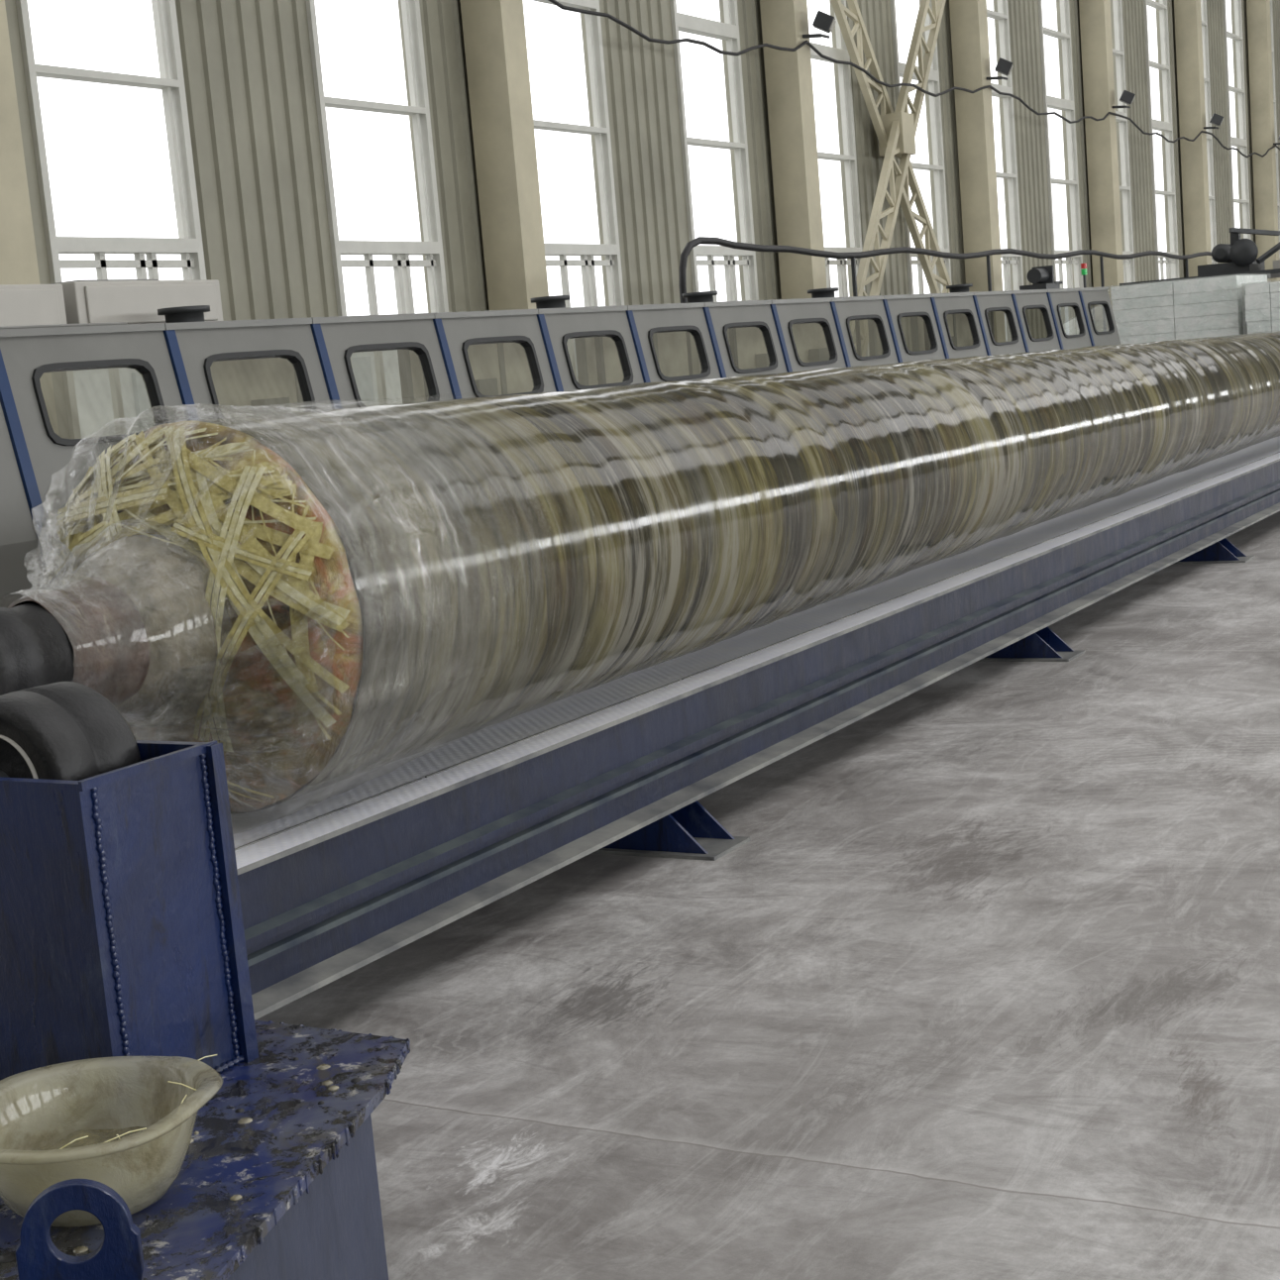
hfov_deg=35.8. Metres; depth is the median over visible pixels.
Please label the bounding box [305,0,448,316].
window
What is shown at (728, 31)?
window
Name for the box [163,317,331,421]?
panel
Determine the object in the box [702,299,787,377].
panel
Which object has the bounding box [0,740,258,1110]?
support block
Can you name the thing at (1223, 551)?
bed support foot
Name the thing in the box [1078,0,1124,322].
steel column
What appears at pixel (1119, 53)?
window
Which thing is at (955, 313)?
panel
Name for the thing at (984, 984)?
floor
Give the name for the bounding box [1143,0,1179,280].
window
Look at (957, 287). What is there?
stub
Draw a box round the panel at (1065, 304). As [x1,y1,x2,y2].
[1046,287,1091,349]
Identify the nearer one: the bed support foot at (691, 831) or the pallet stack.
the bed support foot at (691, 831)
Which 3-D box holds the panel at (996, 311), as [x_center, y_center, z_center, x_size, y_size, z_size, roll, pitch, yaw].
[2.812,-2.109,17.688,1.149,1.915,0.985,0,9,30]
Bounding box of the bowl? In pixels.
[0,1054,222,1226]
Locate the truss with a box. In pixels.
[830,0,952,296]
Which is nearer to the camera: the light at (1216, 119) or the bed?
the bed
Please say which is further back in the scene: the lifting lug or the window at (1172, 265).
the window at (1172, 265)
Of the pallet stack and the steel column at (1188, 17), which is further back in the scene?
the steel column at (1188, 17)
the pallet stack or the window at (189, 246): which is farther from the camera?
the pallet stack
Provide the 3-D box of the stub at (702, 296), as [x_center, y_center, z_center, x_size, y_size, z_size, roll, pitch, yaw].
[0.396,-2.249,13.033,0.230,0.075,0.230,0,9,30]
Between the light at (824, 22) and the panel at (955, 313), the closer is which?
the panel at (955, 313)
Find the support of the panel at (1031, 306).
on the floor
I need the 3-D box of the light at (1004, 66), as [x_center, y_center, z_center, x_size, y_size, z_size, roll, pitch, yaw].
[4.960,-7.872,27.327,0.379,0.294,0.236,-3,8,10]
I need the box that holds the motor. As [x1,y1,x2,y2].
[1019,265,1059,290]
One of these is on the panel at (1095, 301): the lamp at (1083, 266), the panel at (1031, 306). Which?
the lamp at (1083, 266)
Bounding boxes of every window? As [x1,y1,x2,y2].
[15,0,206,283]
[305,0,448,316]
[532,0,624,307]
[669,0,758,302]
[810,0,864,297]
[890,0,952,294]
[986,0,1023,290]
[1038,0,1083,288]
[1112,0,1135,283]
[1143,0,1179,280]
[1200,0,1217,264]
[1222,0,1251,239]
[1270,0,1279,260]
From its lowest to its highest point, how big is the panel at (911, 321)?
1.915 m
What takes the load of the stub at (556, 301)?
on the panel at (592, 347)
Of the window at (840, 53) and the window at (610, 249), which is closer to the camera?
the window at (610, 249)
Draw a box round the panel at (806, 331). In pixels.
[769,297,846,372]
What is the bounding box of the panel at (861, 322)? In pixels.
[830,295,898,367]
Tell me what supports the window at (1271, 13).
in the wall
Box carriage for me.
[1119,227,1279,310]
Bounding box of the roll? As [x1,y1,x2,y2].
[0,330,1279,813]
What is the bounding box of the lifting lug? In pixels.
[14,1178,144,1279]
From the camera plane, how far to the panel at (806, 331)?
13.97 m
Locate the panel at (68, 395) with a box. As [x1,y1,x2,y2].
[0,322,187,589]
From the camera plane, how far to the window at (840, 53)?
24.45 m
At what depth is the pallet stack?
20.56 m
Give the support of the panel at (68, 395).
on the floor
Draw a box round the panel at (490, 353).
[432,309,555,399]
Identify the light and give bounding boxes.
[802,10,836,38]
[986,57,1013,80]
[1112,90,1135,108]
[1203,112,1223,128]
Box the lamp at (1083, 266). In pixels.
[1080,263,1087,287]
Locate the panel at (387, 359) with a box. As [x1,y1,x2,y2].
[310,313,453,409]
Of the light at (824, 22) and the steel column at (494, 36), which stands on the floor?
the steel column at (494, 36)
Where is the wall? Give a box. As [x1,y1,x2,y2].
[4,0,1279,320]
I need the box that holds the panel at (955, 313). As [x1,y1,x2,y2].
[930,292,987,358]
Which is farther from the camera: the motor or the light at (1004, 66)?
the light at (1004, 66)
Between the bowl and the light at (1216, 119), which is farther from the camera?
the light at (1216, 119)
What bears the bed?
on the bed support foot at (691, 831)
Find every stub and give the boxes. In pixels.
[157,305,210,322]
[530,295,570,309]
[682,290,717,303]
[807,287,838,298]
[946,283,972,292]
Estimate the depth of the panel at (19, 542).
7.59 m
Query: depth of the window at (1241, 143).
42.21 m
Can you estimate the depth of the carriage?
23.24 m
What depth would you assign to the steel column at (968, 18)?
27.44 m
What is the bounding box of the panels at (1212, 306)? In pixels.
[1110,274,1267,343]
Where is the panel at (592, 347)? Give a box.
[535,305,643,391]
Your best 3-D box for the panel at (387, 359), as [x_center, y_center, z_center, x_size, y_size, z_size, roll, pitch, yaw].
[-1.581,-0.651,10.075,1.149,1.915,0.985,0,9,30]
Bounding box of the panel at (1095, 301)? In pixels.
[1077,286,1121,346]
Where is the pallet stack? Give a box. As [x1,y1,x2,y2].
[1244,281,1279,333]
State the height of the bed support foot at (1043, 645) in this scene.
0.152 m
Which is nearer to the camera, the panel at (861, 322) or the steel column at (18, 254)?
the steel column at (18, 254)
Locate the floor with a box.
[255,511,1279,1279]
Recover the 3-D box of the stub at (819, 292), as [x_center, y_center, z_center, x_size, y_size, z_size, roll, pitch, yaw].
[1.357,-2.568,14.700,0.230,0.075,0.230,0,9,30]
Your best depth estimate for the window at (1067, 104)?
32.02 m
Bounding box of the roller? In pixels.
[0,681,141,780]
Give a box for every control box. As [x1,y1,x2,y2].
[0,284,127,329]
[48,279,223,324]
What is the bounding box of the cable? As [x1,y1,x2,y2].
[547,0,1279,157]
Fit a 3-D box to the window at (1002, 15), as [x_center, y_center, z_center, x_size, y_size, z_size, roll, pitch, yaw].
[5.127,-8.239,28.970,0.140,8.150,1.480,0,9,30]
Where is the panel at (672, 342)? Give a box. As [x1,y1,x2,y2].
[625,302,720,382]
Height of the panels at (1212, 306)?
1.940 m
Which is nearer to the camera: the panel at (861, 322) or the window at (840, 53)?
the panel at (861, 322)
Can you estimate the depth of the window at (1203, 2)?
39.83 m
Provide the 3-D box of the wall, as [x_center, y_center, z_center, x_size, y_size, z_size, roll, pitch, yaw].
[4.754,-8.407,28.415,0.210,11.000,72.000,0,9,30]
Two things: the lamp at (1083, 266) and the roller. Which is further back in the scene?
the lamp at (1083, 266)
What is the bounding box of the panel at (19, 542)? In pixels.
[0,402,42,607]
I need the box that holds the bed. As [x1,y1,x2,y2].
[230,435,1279,1019]
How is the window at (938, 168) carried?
in the wall
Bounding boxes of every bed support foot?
[592,800,750,860]
[976,626,1084,661]
[1172,537,1254,564]
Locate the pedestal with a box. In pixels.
[0,1019,410,1279]
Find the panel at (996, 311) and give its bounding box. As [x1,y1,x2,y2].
[972,290,1025,355]
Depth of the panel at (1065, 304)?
19.05 m
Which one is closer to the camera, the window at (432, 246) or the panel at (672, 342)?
the panel at (672, 342)
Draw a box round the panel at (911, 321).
[882,293,945,362]
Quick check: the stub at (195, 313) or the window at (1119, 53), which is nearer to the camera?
the stub at (195, 313)
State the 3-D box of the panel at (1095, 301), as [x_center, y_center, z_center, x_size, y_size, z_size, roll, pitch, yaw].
[4.277,-2.595,20.226,1.149,1.915,0.985,0,9,30]
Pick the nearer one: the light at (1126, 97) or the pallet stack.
the pallet stack
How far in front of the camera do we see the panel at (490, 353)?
10.58 m
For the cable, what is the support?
attached to the steel column
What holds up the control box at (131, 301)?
on the panel at (233, 369)
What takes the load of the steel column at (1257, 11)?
on the floor
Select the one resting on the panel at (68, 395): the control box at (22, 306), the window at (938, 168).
the control box at (22, 306)
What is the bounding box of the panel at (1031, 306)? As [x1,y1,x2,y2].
[1011,289,1060,352]
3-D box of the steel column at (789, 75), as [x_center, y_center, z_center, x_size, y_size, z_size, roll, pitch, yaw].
[1.658,-7.263,22.229,0.530,11.000,0.560,0,9,30]
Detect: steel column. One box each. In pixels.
[0,0,40,284]
[460,0,548,310]
[759,0,827,299]
[949,0,1002,292]
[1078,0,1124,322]
[1173,0,1211,277]
[1246,0,1279,282]
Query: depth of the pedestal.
3.20 m
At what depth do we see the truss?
24.81 m
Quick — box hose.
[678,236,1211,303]
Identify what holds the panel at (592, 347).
on the floor

